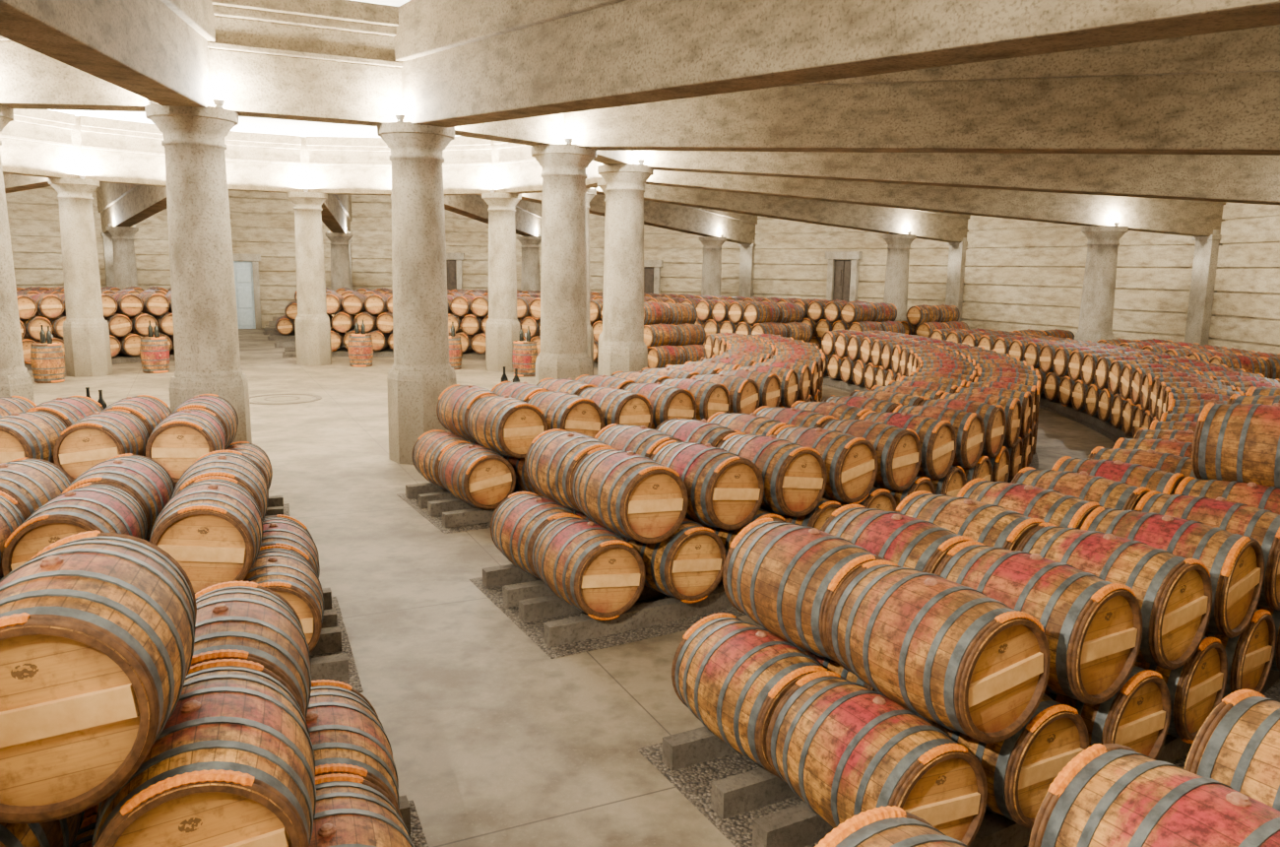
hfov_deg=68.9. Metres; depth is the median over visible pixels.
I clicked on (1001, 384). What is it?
wine barrel
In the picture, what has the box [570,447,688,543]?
wine barrel
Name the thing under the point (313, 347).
stone column
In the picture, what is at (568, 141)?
uplight
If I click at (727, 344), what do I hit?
wine barrel
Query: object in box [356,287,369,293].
wine barrel
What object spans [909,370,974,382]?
wine barrel
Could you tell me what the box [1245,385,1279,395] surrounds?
wine barrel
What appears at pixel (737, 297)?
wine barrel
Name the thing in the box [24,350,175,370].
rail
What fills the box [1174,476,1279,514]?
wine barrel
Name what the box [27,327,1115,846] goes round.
floor
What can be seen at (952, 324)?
wine barrel
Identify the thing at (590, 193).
stone column
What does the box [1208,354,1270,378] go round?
wine barrel
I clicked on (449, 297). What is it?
wine barrel
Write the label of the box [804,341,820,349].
wine barrel
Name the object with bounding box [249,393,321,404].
medallion
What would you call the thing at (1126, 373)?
wine barrel
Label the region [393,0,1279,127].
beam
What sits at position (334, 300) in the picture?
wine barrel
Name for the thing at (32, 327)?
wine barrel
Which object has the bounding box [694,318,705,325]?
wine barrel
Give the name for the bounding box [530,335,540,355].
wine barrel
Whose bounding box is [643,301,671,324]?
wine barrel
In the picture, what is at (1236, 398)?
wine barrel
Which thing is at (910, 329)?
wine barrel
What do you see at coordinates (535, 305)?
wine barrel
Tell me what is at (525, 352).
barrel
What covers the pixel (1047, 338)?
wine barrel
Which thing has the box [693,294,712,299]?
wine barrel
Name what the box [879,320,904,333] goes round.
wine barrel
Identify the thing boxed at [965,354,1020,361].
wine barrel
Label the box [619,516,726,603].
wine barrel
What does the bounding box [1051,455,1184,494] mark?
wine barrel
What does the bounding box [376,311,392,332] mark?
wine barrel
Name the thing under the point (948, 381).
wine barrel
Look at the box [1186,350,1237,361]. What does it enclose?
wine barrel
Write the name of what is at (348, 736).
wine barrel
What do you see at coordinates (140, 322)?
wine barrel
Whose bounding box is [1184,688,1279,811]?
wine barrel
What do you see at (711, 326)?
wine barrel
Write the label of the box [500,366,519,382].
wine bottles
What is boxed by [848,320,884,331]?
wine barrel
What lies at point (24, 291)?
wine barrel
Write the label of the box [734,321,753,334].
wine barrel
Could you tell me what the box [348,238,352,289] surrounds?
trim
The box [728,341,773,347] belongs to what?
wine barrel
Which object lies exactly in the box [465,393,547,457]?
wine barrel
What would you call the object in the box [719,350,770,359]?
wine barrel
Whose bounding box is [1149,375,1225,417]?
wine barrel
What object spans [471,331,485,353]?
wine barrel
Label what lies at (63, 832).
wine barrel
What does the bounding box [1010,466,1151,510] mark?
wine barrel
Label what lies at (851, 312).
wine barrel
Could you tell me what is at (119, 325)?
wine barrel
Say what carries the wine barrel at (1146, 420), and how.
on the rail at (798, 825)
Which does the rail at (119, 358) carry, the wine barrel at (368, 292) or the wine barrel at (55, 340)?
the wine barrel at (55, 340)
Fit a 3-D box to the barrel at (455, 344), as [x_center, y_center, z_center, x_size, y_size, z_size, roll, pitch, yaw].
[-5.324,-2.200,26.113,0.676,1.334,0.676,0,9,-3]
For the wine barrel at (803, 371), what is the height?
0.695 m
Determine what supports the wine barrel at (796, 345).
on the wine barrel
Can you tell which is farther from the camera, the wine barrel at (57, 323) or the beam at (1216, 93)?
the wine barrel at (57, 323)
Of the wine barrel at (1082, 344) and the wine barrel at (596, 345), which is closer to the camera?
the wine barrel at (1082, 344)
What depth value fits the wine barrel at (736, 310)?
27.34 m
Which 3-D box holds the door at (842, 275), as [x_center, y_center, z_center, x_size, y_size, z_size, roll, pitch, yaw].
[7.857,-4.875,36.419,1.500,3.620,0.260,9,13,41]
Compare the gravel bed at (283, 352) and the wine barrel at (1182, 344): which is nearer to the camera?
the wine barrel at (1182, 344)
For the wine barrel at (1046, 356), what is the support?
on the wine barrel at (1043, 375)
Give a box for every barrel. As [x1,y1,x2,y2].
[0,395,36,417]
[0,409,67,463]
[0,456,72,517]
[0,490,27,578]
[0,529,196,824]
[0,810,84,846]
[1,482,148,576]
[16,289,39,294]
[16,294,37,319]
[19,320,25,338]
[20,316,52,340]
[21,337,35,363]
[26,395,103,427]
[28,292,63,319]
[29,286,49,291]
[30,324,64,383]
[34,336,64,357]
[42,289,64,294]
[48,315,65,339]
[53,408,149,481]
[58,293,65,315]
[61,452,174,541]
[71,814,96,846]
[82,803,99,820]
[91,658,316,846]
[101,288,116,294]
[101,293,117,317]
[101,394,172,456]
[103,313,131,336]
[105,286,120,292]
[109,334,121,357]
[112,291,143,317]
[115,332,140,356]
[120,288,140,295]
[128,286,144,292]
[128,312,158,335]
[139,291,169,316]
[139,320,169,373]
[142,332,172,350]
[145,288,166,295]
[145,407,226,483]
[149,475,262,593]
[150,286,168,293]
[154,311,173,335]
[167,294,172,312]
[169,334,174,350]
[171,449,268,520]
[172,393,238,449]
[190,580,311,717]
[226,441,272,489]
[243,544,323,653]
[260,513,319,577]
[275,317,294,334]
[284,302,297,319]
[305,679,399,808]
[309,772,414,846]
[325,292,342,315]
[330,328,343,351]
[331,310,354,332]
[335,287,347,294]
[340,289,357,298]
[342,292,365,315]
[343,328,361,349]
[347,319,373,366]
[354,311,378,332]
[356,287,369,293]
[362,289,378,296]
[364,292,387,315]
[369,328,389,351]
[376,287,388,293]
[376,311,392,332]
[384,290,392,295]
[386,295,392,314]
[387,331,393,349]
[411,429,470,489]
[436,384,500,441]
[437,442,515,509]
[447,290,462,295]
[447,294,453,314]
[448,313,463,334]
[448,321,462,369]
[449,294,475,317]
[454,331,475,352]
[460,314,484,334]
[463,291,482,296]
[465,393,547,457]
[467,288,481,292]
[470,294,488,317]
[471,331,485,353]
[481,315,488,333]
[490,381,549,402]
[490,491,577,579]
[499,453,546,497]
[512,324,537,376]
[516,295,536,319]
[519,316,540,337]
[520,292,540,297]
[522,289,537,293]
[524,428,612,511]
[526,389,603,437]
[528,297,540,319]
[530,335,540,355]
[530,513,645,620]
[536,378,597,394]
[569,509,593,521]
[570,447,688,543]
[575,374,636,388]
[576,385,652,428]
[589,298,603,321]
[591,291,603,295]
[592,295,603,299]
[592,320,602,342]
[593,339,598,361]
[594,423,684,457]
[610,370,670,383]
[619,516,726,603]
[623,382,696,429]
[640,367,699,379]
[643,293,661,297]
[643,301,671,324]
[643,322,679,348]
[646,296,669,302]
[647,344,686,368]
[649,440,764,530]
[655,417,743,447]
[660,293,678,298]
[660,377,730,420]
[663,297,688,303]
[664,363,720,374]
[668,302,697,324]
[671,612,828,775]
[675,322,705,346]
[676,294,696,299]
[680,298,706,307]
[680,343,704,361]
[684,360,740,370]
[690,373,759,413]
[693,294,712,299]
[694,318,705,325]
[695,298,721,320]
[700,356,754,366]
[702,508,786,556]
[703,319,722,335]
[704,331,745,358]
[706,411,788,436]
[709,295,730,300]
[711,299,740,321]
[711,353,765,362]
[712,333,755,355]
[715,369,781,407]
[717,432,827,516]
[718,336,763,355]
[719,320,738,333]
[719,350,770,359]
[722,516,886,663]
[724,338,768,352]
[725,295,748,301]
[725,347,773,356]
[727,300,757,322]
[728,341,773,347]
[728,344,774,355]
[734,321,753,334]
[735,364,798,407]
[742,296,765,301]
[743,301,780,324]
[745,332,781,337]
[751,321,787,337]
[752,360,811,401]
[753,405,833,427]
[755,335,793,339]
[760,297,783,302]
[763,337,804,342]
[763,357,819,396]
[766,670,987,845]
[768,340,813,346]
[770,353,822,390]
[771,497,841,529]
[773,343,818,349]
[773,424,877,504]
[774,346,822,353]
[774,349,824,385]
[776,298,801,303]
[776,302,804,322]
[782,321,812,341]
[790,400,871,419]
[793,298,817,319]
[801,318,818,336]
[803,649,876,691]
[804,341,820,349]
[806,394,813,401]
[807,299,833,320]
[810,335,823,352]
[811,388,820,401]
[814,805,968,846]
[815,319,834,339]
[820,504,973,574]
[821,328,859,355]
[821,417,921,491]
[822,394,902,412]
[823,354,831,376]
[824,300,852,321]
[826,559,1050,743]
[827,354,842,380]
[831,486,896,511]
[832,320,850,330]
[833,330,874,358]
[839,357,855,383]
[840,301,875,323]
[846,332,889,361]
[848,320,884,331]
[848,389,925,405]
[852,359,867,386]
[859,335,902,364]
[859,410,956,479]
[863,329,891,333]
[863,362,878,389]
[870,337,916,367]
[870,384,944,399]
[872,302,896,321]
[875,366,888,385]
[876,331,908,335]
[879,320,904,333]
[881,339,928,370]
[884,369,895,385]
[887,380,958,393]
[887,476,936,506]
[889,333,923,338]
[891,342,940,374]
[893,404,984,468]
[894,373,900,381]
[895,490,1044,551]
[898,345,949,377]
[898,375,966,387]
[900,320,917,334]
[902,335,940,340]
[906,304,940,325]
[906,348,959,376]
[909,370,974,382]
[911,351,965,372]
[915,320,949,337]
[915,355,971,369]
[915,366,976,377]
[916,338,955,343]
[919,358,975,366]
[919,362,977,377]
[919,397,1006,457]
[927,341,969,346]
[927,693,1088,828]
[928,465,966,496]
[929,327,966,340]
[934,540,1142,704]
[935,304,959,321]
[939,344,985,349]
[940,391,1022,447]
[944,320,969,329]
[945,329,983,342]
[949,347,996,352]
[955,386,1031,439]
[957,478,1102,528]
[959,350,1009,356]
[960,331,999,346]
[962,455,992,482]
[964,380,1036,430]
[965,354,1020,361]
[968,327,993,331]
[971,357,1026,365]
[973,375,1041,422]
[975,361,1033,373]
[976,333,1019,350]
[977,370,1040,381]
[978,366,1038,375]
[985,329,1014,333]
[988,446,1010,482]
[992,335,1035,354]
[1002,331,1031,335]
[1007,437,1023,483]
[1008,337,1054,361]
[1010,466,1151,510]
[1013,328,1047,335]
[1015,521,1212,669]
[1019,333,1051,337]
[1021,428,1031,468]
[1024,340,1071,369]
[1028,743,1279,846]
[1029,422,1035,463]
[1032,418,1038,454]
[1033,368,1047,397]
[1035,335,1070,340]
[1038,342,1087,373]
[1041,328,1074,339]
[1043,372,1063,401]
[1043,664,1170,760]
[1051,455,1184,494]
[1052,345,1104,377]
[1055,338,1091,343]
[1058,376,1075,406]
[1067,348,1122,381]
[1071,341,1110,345]
[1071,380,1089,411]
[1080,506,1264,638]
[1081,351,1138,384]
[1085,384,1102,417]
[1088,343,1130,348]
[1088,446,1198,479]
[1094,354,1154,389]
[1096,337,1138,345]
[1097,388,1115,423]
[1104,347,1151,352]
[1107,358,1171,394]
[1110,393,1126,428]
[1112,437,1192,457]
[1119,340,1162,349]
[1119,362,1186,399]
[1121,349,1169,355]
[1121,398,1136,435]
[1130,367,1200,405]
[1131,403,1145,438]
[1133,427,1194,443]
[1134,490,1279,610]
[1134,636,1227,743]
[1136,338,1172,342]
[1138,353,1190,359]
[1140,371,1213,411]
[1141,410,1153,429]
[1142,343,1188,352]
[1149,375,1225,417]
[1149,419,1197,431]
[1154,357,1209,363]
[1155,380,1235,421]
[1159,412,1200,422]
[1160,341,1200,346]
[1160,385,1244,416]
[1164,347,1213,356]
[1165,391,1230,412]
[1166,404,1204,413]
[1169,361,1227,367]
[1169,398,1227,406]
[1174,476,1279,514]
[1184,365,1246,372]
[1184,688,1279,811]
[1186,344,1227,349]
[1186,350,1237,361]
[1191,402,1279,488]
[1199,369,1264,377]
[1204,609,1276,698]
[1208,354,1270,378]
[1212,347,1255,353]
[1212,374,1279,383]
[1224,380,1279,387]
[1226,393,1279,405]
[1235,384,1279,392]
[1237,351,1279,357]
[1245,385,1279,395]
[1256,605,1279,671]
[1262,356,1279,379]
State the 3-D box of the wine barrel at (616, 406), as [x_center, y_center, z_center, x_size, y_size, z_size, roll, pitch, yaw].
[-0.356,-0.122,11.834,0.676,0.695,0.912,-8,13,-41]
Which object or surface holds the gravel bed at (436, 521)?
on the floor
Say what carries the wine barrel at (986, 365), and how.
on the wine barrel
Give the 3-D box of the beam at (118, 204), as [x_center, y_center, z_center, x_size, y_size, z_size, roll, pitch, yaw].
[-16.716,-7.731,31.278,0.720,2.392,16.566,-6,12,-36]
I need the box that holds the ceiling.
[48,0,455,137]
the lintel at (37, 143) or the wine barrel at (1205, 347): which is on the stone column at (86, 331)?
the lintel at (37, 143)
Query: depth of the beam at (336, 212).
33.02 m
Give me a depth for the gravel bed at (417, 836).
4.80 m
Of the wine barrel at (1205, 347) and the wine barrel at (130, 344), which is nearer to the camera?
the wine barrel at (1205, 347)
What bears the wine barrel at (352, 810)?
on the rail at (405, 808)
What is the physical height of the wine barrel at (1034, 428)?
0.706 m
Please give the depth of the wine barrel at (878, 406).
10.99 m
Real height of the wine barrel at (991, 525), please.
0.694 m
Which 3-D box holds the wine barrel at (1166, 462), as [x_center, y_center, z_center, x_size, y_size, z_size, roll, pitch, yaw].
[4.388,0.563,8.056,0.912,0.696,0.677,10,13,43]
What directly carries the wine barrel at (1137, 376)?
on the wine barrel at (1137, 416)
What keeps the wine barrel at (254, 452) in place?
on the rail at (276, 502)
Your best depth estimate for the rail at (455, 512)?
10.86 m
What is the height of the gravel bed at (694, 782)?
0.026 m
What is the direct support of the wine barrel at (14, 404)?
on the wine barrel
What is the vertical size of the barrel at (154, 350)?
1.334 m
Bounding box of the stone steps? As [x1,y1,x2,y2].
[264,317,278,327]
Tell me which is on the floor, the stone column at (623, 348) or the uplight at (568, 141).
the stone column at (623, 348)
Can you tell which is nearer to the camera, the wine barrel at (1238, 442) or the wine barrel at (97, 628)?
the wine barrel at (97, 628)
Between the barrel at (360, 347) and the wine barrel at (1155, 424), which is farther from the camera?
the barrel at (360, 347)
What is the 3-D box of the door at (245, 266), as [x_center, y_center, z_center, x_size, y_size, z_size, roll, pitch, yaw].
[-17.401,-5.676,40.132,2.150,3.220,0.260,-4,10,-25]
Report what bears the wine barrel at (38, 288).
on the wine barrel
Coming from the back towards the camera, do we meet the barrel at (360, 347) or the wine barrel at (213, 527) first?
the barrel at (360, 347)
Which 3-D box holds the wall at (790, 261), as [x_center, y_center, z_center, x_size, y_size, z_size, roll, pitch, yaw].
[8.125,-6.236,36.456,9.458,6.300,0.401,9,13,41]
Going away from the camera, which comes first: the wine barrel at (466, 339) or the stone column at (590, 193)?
the stone column at (590, 193)
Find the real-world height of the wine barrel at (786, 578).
0.712 m
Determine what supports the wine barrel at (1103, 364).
on the wine barrel at (1105, 400)
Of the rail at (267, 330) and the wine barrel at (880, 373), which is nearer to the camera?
the wine barrel at (880, 373)
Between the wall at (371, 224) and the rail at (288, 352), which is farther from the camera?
the wall at (371, 224)
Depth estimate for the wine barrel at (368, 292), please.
32.32 m
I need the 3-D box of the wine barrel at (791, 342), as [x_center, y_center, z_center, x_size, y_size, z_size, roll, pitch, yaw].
[3.214,-1.424,19.958,0.912,0.691,0.672,1,9,-1]
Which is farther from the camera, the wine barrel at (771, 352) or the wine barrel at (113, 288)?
the wine barrel at (113, 288)
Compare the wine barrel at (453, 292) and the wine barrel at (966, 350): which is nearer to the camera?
the wine barrel at (966, 350)
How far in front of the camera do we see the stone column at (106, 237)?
37.81 m
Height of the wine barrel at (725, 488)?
0.694 m
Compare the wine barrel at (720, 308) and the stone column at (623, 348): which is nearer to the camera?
the stone column at (623, 348)
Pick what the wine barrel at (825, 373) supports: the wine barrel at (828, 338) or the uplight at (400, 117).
the wine barrel at (828, 338)
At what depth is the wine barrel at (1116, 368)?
16.69 m
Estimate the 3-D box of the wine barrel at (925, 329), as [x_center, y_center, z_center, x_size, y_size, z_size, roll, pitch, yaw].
[9.275,-2.897,29.539,0.912,0.716,0.698,-5,13,-30]
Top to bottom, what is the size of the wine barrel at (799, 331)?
0.696 m
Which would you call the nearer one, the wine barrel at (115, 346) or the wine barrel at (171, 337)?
the wine barrel at (115, 346)
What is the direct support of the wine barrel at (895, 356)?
on the wine barrel at (898, 376)
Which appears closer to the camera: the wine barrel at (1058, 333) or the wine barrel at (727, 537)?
the wine barrel at (727, 537)
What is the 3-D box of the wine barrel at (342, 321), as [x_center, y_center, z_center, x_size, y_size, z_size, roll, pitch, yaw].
[-9.329,-3.204,29.347,0.677,0.696,0.912,-1,10,-10]
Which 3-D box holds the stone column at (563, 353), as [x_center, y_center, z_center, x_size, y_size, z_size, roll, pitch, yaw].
[-1.285,-2.166,15.775,1.090,4.800,1.090,7,11,30]
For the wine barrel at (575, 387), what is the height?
0.695 m
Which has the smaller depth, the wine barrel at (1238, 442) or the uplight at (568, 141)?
the wine barrel at (1238, 442)
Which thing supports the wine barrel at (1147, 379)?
on the wine barrel at (1146, 420)
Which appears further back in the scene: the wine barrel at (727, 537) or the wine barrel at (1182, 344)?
the wine barrel at (1182, 344)
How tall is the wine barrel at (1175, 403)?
0.695 m
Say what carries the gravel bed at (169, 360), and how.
on the floor
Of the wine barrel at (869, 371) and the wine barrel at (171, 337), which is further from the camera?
the wine barrel at (171, 337)
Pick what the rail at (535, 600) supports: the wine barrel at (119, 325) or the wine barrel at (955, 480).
the wine barrel at (955, 480)
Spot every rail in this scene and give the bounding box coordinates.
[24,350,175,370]
[264,327,295,334]
[265,495,283,516]
[269,332,295,339]
[276,338,344,347]
[284,347,598,368]
[310,586,348,681]
[398,794,410,834]
[405,482,518,527]
[482,376,870,646]
[661,396,1279,846]
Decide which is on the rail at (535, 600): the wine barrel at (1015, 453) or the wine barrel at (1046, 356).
the wine barrel at (1015, 453)
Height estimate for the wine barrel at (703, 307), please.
0.693 m
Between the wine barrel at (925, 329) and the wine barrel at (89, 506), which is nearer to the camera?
the wine barrel at (89, 506)
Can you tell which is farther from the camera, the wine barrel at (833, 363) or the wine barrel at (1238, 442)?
the wine barrel at (833, 363)
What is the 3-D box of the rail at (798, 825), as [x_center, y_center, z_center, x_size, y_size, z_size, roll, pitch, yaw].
[6.663,0.464,14.821,5.858,0.152,24.320,4,10,19]
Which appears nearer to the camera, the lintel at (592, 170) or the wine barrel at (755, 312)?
the lintel at (592, 170)
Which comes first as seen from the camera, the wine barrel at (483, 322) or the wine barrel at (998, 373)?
the wine barrel at (998, 373)
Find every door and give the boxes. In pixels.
[232,253,261,328]
[446,253,464,290]
[643,259,663,294]
[825,251,862,301]
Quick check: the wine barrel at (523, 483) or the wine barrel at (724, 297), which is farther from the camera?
the wine barrel at (724, 297)
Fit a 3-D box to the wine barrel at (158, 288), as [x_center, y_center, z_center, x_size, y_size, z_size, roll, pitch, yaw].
[-17.192,-4.554,33.326,0.676,0.695,0.912,-6,11,-34]
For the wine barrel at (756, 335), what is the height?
0.695 m
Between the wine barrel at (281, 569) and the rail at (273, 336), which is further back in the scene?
the rail at (273, 336)
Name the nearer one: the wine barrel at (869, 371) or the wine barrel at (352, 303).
the wine barrel at (869, 371)
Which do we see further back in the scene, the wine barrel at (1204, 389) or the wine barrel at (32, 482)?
the wine barrel at (1204, 389)
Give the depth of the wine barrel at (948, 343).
20.25 m
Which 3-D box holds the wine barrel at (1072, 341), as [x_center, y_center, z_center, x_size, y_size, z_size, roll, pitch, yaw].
[10.070,-1.634,21.816,0.912,0.697,0.679,0,10,-6]
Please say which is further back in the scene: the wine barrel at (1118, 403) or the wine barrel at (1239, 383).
the wine barrel at (1118, 403)
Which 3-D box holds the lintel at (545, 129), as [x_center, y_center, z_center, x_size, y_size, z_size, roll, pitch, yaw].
[-2.206,-5.113,14.204,0.800,1.497,2.577,9,13,41]
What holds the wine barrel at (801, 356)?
on the wine barrel at (816, 398)
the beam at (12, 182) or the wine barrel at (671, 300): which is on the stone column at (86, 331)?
the beam at (12, 182)
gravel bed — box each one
[27,360,175,371]
[282,351,597,369]
[283,503,290,515]
[310,595,363,692]
[397,493,490,533]
[408,799,428,846]
[469,383,1038,658]
[637,404,1279,846]
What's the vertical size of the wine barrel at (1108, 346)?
0.708 m
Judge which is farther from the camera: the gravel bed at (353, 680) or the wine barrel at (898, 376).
the wine barrel at (898, 376)
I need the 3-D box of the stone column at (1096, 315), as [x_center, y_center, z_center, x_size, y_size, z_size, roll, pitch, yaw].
[11.968,-3.051,24.410,1.087,4.100,1.087,8,12,35]
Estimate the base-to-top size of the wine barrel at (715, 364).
0.705 m
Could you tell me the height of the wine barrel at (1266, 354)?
0.695 m
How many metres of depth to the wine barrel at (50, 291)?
28.03 m
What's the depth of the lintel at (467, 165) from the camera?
25.30 m
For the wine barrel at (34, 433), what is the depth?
8.93 m
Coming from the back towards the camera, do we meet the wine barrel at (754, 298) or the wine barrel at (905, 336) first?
the wine barrel at (754, 298)
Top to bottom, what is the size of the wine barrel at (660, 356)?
0.691 m
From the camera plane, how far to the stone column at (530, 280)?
38.80 m
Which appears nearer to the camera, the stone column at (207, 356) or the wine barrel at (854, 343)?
the stone column at (207, 356)
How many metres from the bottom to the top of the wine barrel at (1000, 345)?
0.691 m
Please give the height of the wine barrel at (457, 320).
0.696 m
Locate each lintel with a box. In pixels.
[0,35,149,111]
[0,108,75,178]
[78,115,166,187]
[207,0,402,127]
[224,130,302,192]
[306,135,391,194]
[442,135,493,194]
[454,113,563,146]
[493,140,542,193]
[585,160,602,188]
[592,150,633,164]
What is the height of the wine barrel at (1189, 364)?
0.715 m
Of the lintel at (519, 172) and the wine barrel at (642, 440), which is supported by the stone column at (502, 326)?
the lintel at (519, 172)
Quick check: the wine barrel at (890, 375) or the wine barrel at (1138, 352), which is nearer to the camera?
the wine barrel at (1138, 352)
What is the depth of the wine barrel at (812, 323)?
29.68 m
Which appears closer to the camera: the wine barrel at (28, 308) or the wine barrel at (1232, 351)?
the wine barrel at (1232, 351)
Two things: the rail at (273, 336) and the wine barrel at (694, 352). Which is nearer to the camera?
the wine barrel at (694, 352)
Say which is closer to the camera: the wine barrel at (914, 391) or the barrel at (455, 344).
the wine barrel at (914, 391)
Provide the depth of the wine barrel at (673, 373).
13.83 m
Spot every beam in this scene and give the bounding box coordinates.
[0,0,216,107]
[2,116,82,193]
[96,182,167,233]
[300,136,352,233]
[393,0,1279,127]
[444,194,542,236]
[492,140,758,244]
[563,24,1279,155]
[591,184,970,242]
[633,150,1279,205]
[645,170,1225,236]
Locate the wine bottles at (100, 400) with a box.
[85,386,107,409]
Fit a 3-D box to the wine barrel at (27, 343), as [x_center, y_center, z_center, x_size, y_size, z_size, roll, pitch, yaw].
[-16.323,-1.929,24.515,0.912,0.690,0.671,6,11,29]
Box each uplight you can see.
[212,99,224,108]
[394,114,405,122]
[564,137,573,144]
[638,159,644,164]
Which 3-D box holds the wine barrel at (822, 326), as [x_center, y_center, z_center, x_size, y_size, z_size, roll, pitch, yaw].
[6.078,-2.993,29.511,0.912,0.702,0.683,-6,11,-36]
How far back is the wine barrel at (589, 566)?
7.26 m
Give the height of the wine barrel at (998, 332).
0.690 m
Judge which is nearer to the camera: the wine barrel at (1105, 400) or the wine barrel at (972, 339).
the wine barrel at (1105, 400)
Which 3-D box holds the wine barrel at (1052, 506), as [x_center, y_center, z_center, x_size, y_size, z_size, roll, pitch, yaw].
[2.766,0.774,6.647,0.677,0.695,0.912,-6,12,-37]
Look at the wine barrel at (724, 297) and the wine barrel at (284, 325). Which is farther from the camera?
the wine barrel at (284, 325)
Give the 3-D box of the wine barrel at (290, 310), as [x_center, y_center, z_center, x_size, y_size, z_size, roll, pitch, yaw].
[-13.148,-4.278,35.456,0.670,0.689,0.912,-2,10,-18]
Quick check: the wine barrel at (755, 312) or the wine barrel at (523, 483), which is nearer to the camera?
the wine barrel at (523, 483)
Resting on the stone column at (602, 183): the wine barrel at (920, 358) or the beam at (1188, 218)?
the beam at (1188, 218)
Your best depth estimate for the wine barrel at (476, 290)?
35.91 m
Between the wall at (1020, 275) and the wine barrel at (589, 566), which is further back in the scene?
the wall at (1020, 275)
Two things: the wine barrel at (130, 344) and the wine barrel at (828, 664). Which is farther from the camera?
the wine barrel at (130, 344)
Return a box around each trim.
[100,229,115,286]
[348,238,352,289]
[738,240,756,297]
[945,237,967,321]
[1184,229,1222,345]
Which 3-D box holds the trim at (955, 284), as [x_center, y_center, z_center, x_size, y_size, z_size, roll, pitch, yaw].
[11.266,-4.556,33.360,0.460,4.100,0.660,-6,12,-36]
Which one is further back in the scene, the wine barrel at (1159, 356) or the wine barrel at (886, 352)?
the wine barrel at (886, 352)
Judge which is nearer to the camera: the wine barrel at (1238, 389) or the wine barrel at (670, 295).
the wine barrel at (1238, 389)
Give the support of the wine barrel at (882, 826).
on the wine barrel
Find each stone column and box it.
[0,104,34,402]
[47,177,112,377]
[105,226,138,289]
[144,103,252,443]
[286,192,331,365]
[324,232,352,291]
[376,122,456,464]
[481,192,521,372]
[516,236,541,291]
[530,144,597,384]
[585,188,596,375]
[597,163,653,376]
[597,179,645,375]
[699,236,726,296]
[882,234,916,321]
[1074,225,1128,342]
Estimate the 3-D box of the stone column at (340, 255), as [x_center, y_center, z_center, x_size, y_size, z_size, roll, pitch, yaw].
[-12.464,-5.836,38.867,1.087,4.100,1.087,1,9,-1]
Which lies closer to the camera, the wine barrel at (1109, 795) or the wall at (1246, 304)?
the wine barrel at (1109, 795)
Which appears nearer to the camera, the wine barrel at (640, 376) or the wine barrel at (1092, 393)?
the wine barrel at (640, 376)
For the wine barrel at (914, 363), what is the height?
0.705 m
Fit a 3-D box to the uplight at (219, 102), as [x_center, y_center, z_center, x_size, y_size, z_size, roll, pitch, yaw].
[-5.328,-4.043,11.803,0.140,0.090,0.136,1,9,0]
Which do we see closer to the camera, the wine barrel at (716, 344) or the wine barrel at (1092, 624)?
the wine barrel at (1092, 624)
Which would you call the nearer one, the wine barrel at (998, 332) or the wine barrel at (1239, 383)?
the wine barrel at (1239, 383)
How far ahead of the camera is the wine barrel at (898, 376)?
19.42 m
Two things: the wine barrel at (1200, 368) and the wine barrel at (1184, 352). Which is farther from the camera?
the wine barrel at (1184, 352)
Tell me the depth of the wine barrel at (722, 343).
20.51 m
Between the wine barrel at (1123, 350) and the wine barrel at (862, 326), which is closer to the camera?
the wine barrel at (1123, 350)
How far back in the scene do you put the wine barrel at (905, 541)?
5.58 m
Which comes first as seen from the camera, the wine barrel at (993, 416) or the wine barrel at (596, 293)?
the wine barrel at (993, 416)
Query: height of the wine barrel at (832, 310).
0.693 m
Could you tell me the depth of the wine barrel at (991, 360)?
16.50 m
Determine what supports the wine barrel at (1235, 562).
on the wine barrel at (1249, 654)
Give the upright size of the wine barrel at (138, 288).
0.689 m
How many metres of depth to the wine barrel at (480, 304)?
28.61 m
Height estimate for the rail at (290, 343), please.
0.152 m
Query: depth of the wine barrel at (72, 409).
9.87 m
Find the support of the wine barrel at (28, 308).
on the wine barrel at (32, 327)
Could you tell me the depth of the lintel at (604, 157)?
17.10 m
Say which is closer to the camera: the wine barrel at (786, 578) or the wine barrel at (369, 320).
the wine barrel at (786, 578)
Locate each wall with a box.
[5,186,106,288]
[130,190,331,327]
[350,194,541,290]
[588,213,740,296]
[753,215,949,311]
[960,215,1195,341]
[1208,202,1279,353]
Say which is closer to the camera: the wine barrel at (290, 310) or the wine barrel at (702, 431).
the wine barrel at (702, 431)
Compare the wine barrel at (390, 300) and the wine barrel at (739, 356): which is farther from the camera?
the wine barrel at (390, 300)
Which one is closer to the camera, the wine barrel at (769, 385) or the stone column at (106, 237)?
the wine barrel at (769, 385)
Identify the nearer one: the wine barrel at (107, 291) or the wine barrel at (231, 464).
the wine barrel at (231, 464)
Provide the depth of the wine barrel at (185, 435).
9.10 m
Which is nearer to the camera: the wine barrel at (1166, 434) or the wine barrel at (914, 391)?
the wine barrel at (1166, 434)
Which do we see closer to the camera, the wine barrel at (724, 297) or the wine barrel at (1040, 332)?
the wine barrel at (1040, 332)
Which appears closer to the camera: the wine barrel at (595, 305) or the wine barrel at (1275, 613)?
the wine barrel at (1275, 613)

